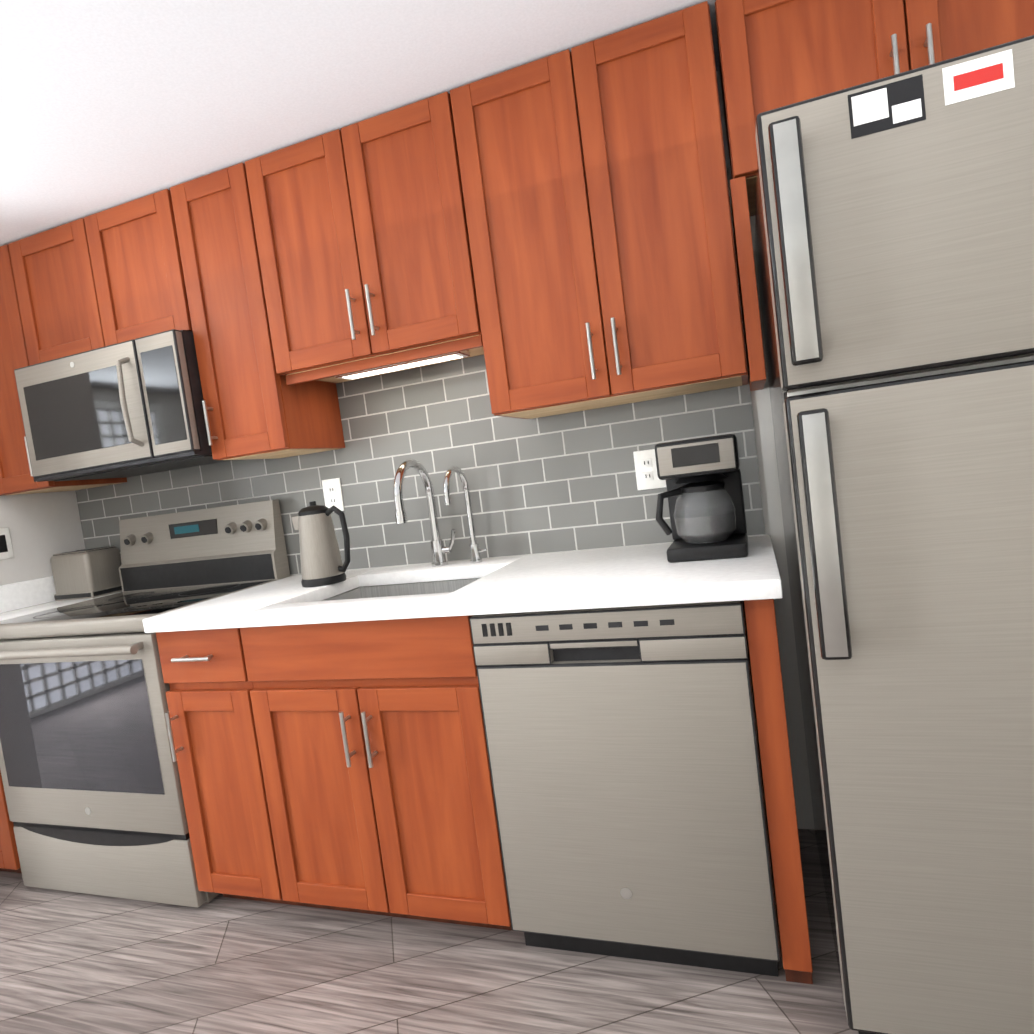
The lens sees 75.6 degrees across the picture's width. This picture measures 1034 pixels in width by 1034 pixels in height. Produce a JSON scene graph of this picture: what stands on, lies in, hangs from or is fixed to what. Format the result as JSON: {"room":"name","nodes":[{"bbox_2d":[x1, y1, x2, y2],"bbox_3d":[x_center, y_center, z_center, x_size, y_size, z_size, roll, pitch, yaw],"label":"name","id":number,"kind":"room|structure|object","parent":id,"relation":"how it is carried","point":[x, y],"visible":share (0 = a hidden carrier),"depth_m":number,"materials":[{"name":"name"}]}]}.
{"room":"kitchen","nodes":[
{"label":"kitchen","id":0,"kind":"room"},
{"bbox_2d":[0,491,84,585],"bbox_3d":[-2.022,0.168,2.385,0.100,2.185,0.950,-6,4,20],"label":"wall","id":1,"kind":"structure","parent":0,"point":[43,528],"depth_m":2.63,"materials":[{"name":"paint"}]},
{"bbox_2d":[0,528,13,559],"bbox_3d":[-1.931,0.101,2.495,0.008,0.116,0.072,-6,4,20],"label":"light switch","id":2,"kind":"object","parent":1,"relation":"attached to","point":[6,550],"visible":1,"depth_m":2.51,"materials":[{"name":"white plastic"}]},
{"bbox_2d":[0,0,719,245],"bbox_3d":[-1.572,-0.899,0.169,6.300,0.100,4.800,-6,4,20],"label":"ceiling","id":3,"kind":"structure","parent":0,"point":[106,104],"depth_m":1.61,"materials":[{"name":"paint"}]},
{"bbox_2d":[0,829,857,1033],"bbox_3d":[-1.279,1.363,0.318,6.300,0.100,4.800,-6,4,20],"label":"floor","id":4,"kind":"structure","parent":0,"point":[76,963],"depth_m":1.61,"materials":[{"name":"tile"}]},
{"bbox_2d":[0,770,21,872],"bbox_3d":[-1.716,0.798,2.489,0.271,0.846,0.664,-6,4,20],"label":"base cabinet","id":5,"kind":"object","parent":4,"relation":"on","point":[9,860],"visible":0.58,"depth_m":2.19,"materials":[{"name":"brown wood"}]},
{"bbox_2d":[0,499,289,907],"bbox_3d":[-1.259,0.588,2.281,0.751,1.172,0.680,-6,4,20],"label":"range","id":6,"kind":"object","parent":4,"relation":"on","point":[92,784],"visible":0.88,"depth_m":2.05,"materials":[{"name":"silver metal"}]},
{"bbox_2d":[156,628,304,905],"bbox_3d":[-0.735,0.694,2.137,0.296,0.846,0.664,-6,4,20],"label":"base cabinet","id":7,"kind":"object","parent":4,"relation":"on","point":[211,728],"visible":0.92,"depth_m":1.86,"materials":[{"name":"brown wood"}]},
{"bbox_2d":[240,578,512,930],"bbox_3d":[-0.278,0.646,1.974,0.675,0.846,0.664,-6,4,20],"label":"base cabinet","id":8,"kind":"object","parent":4,"relation":"on","point":[373,749],"visible":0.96,"depth_m":1.69,"materials":[{"name":"brown wood"}]},
{"bbox_2d":[0,535,782,632],"bbox_3d":[-0.645,0.189,2.052,2.693,0.140,0.660,-6,4,20],"label":"countertop","id":9,"kind":"structure","parent":8,"relation":"on","point":[646,575],"depth_m":1.66,"materials":[{"name":"white stone"}]},
{"bbox_2d":[50,546,121,600],"bbox_3d":[-1.724,0.224,2.668,0.229,0.186,0.159,-6,4,20],"label":"toaster","id":10,"kind":"object","parent":9,"relation":"on","point":[86,573],"visible":0.9,"depth_m":2.60,"materials":[{"name":"silver metal"}]},
{"bbox_2d":[291,501,350,587],"bbox_3d":[-0.610,0.079,2.104,0.189,0.261,0.139,-6,4,20],"label":"kettle","id":11,"kind":"object","parent":9,"relation":"on","point":[322,564],"visible":1,"depth_m":2.06,"materials":[{"name":"silver metal"}]},
{"bbox_2d":[323,578,479,600],"bbox_3d":[-0.325,0.332,1.933,0.564,0.208,0.444,-6,4,20],"label":"sink","id":12,"kind":"object","parent":9,"relation":"in","point":[408,589],"depth_m":2.15,"materials":[{"name":"metal"}]},
{"bbox_2d":[393,459,454,566],"bbox_3d":[-0.282,-0.008,2.072,0.108,0.353,0.254,-6,4,20],"label":"faucet","id":13,"kind":"object","parent":9,"relation":"on","point":[439,549],"visible":1,"depth_m":2.15,"materials":[{"name":"silver metal"}]},
{"bbox_2d":[443,466,486,563],"bbox_3d":[-0.164,-0.003,2.063,0.061,0.314,0.180,-6,4,20],"label":"faucet","id":14,"kind":"object","parent":9,"relation":"on","point":[475,551],"visible":1,"depth_m":2.12,"materials":[{"name":"silver metal"}]},
{"bbox_2d":[655,434,747,562],"bbox_3d":[0.470,-0.052,1.714,0.209,0.295,0.244,-6,4,20],"label":"coffee maker","id":15,"kind":"object","parent":9,"relation":"on","point":[703,494],"visible":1,"depth_m":1.62,"materials":[{"name":"black plastic"}]},
{"bbox_2d":[470,601,780,976],"bbox_3d":[0.328,0.583,1.769,0.603,0.842,0.641,-6,4,20],"label":"dishwasher","id":16,"kind":"object","parent":4,"relation":"on","point":[623,748],"visible":0.94,"depth_m":1.46,"materials":[{"name":"grey metal"}]},
{"bbox_2d":[744,599,812,983],"bbox_3d":[0.642,0.547,1.663,0.057,0.846,0.628,-6,4,20],"label":"end panel","id":17,"kind":"object","parent":4,"relation":"on","point":[760,616],"visible":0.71,"depth_m":1.37,"materials":[{"name":"brown wood"}]},
{"bbox_2d":[754,35,1033,1033],"bbox_3d":[0.982,0.085,1.374,0.768,1.712,0.808,-6,4,20],"label":"refrigerator","id":18,"kind":"object","parent":4,"relation":"on","point":[894,239],"visible":1,"depth_m":1.10,"materials":[{"name":"silver metal"}]},
{"bbox_2d":[716,70,814,828],"bbox_3d":[-0.661,-0.013,2.452,6.300,2.185,0.100,-6,4,20],"label":"wall","id":19,"kind":"structure","parent":0,"point":[767,462],"depth_m":1.92,"materials":[{"name":"paint"}]},
{"bbox_2d":[0,244,126,495],"bbox_3d":[-1.824,-0.532,2.543,0.297,0.862,0.354,-6,4,20],"label":"upper cabinet","id":20,"kind":"object","parent":19,"relation":"attached to","point":[16,476],"visible":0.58,"depth_m":2.42,"materials":[{"name":"brown wood"}]},
{"bbox_2d":[8,189,192,364],"bbox_3d":[-1.359,-0.791,2.372,0.736,0.446,0.318,-6,4,20],"label":"upper cabinet","id":21,"kind":"object","parent":19,"relation":"attached to","point":[111,276],"visible":0.69,"depth_m":2.21,"materials":[{"name":"brown wood"}]},
{"bbox_2d":[14,329,230,481],"bbox_3d":[-1.314,-0.367,2.340,0.722,0.396,0.438,-6,4,20],"label":"microwave","id":22,"kind":"object","parent":21,"relation":"attached to","point":[131,408],"visible":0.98,"depth_m":2.16,"materials":[{"name":"grey metal"}]},
{"bbox_2d":[170,163,344,459],"bbox_3d":[-0.852,-0.635,2.195,0.290,0.862,0.354,-6,4,20],"label":"upper cabinet","id":23,"kind":"object","parent":19,"relation":"attached to","point":[255,405],"visible":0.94,"depth_m":2.08,"materials":[{"name":"brown wood"}]},
{"bbox_2d":[245,91,483,384],"bbox_3d":[-0.410,-0.780,2.026,0.675,0.665,0.354,-6,4,20],"label":"upper cabinet","id":24,"kind":"object","parent":19,"relation":"attached to","point":[363,243],"visible":0.98,"depth_m":1.89,"materials":[{"name":"brown wood"}]},
{"bbox_2d":[75,287,764,575],"bbox_3d":[-0.566,-0.027,2.360,2.681,1.000,0.008,-6,4,20],"label":"tile backsplash","id":25,"kind":"structure","parent":19,"relation":"attached to","point":[561,483],"depth_m":2.20,"materials":[{"name":"grey tile"}]},
{"bbox_2d":[322,478,343,510],"bbox_3d":[-0.657,-0.077,2.377,0.075,0.118,0.008,-6,4,20],"label":"outlet","id":26,"kind":"object","parent":25,"relation":"attached to","point":[332,491],"visible":0.94,"depth_m":2.37,"materials":[{"name":"white plastic"}]},
{"bbox_2d":[633,449,665,489],"bbox_3d":[0.414,-0.145,1.999,0.118,0.118,0.008,-6,4,20],"label":"outlet","id":27,"kind":"object","parent":25,"relation":"attached to","point":[646,469],"visible":0.6,"depth_m":2.00,"materials":[{"name":"white plastic"}]},
{"bbox_2d":[450,1,747,418],"bbox_3d":[0.231,-0.750,1.808,0.664,0.862,0.354,-6,4,20],"label":"upper cabinet","id":28,"kind":"object","parent":19,"relation":"attached to","point":[594,180],"visible":1,"depth_m":1.67,"materials":[{"name":"brown wood"}]},
{"bbox_2d":[715,0,1033,215],"bbox_3d":[0.877,-1.046,1.551,0.750,0.406,0.354,-6,4,20],"label":"upper cabinet","id":29,"kind":"object","parent":19,"relation":"attached to","point":[774,54],"visible":0.58,"depth_m":1.48,"materials":[{"name":"brown wood"}]},
{"bbox_2d":[730,176,765,390],"bbox_3d":[0.597,-0.576,1.721,0.035,0.473,0.314,-6,4,20],"label":"filler panel","id":30,"kind":"object","parent":29,"relation":"attached to","point":[748,286],"visible":1,"depth_m":1.57,"materials":[{"name":"brown wood"}]}
]}

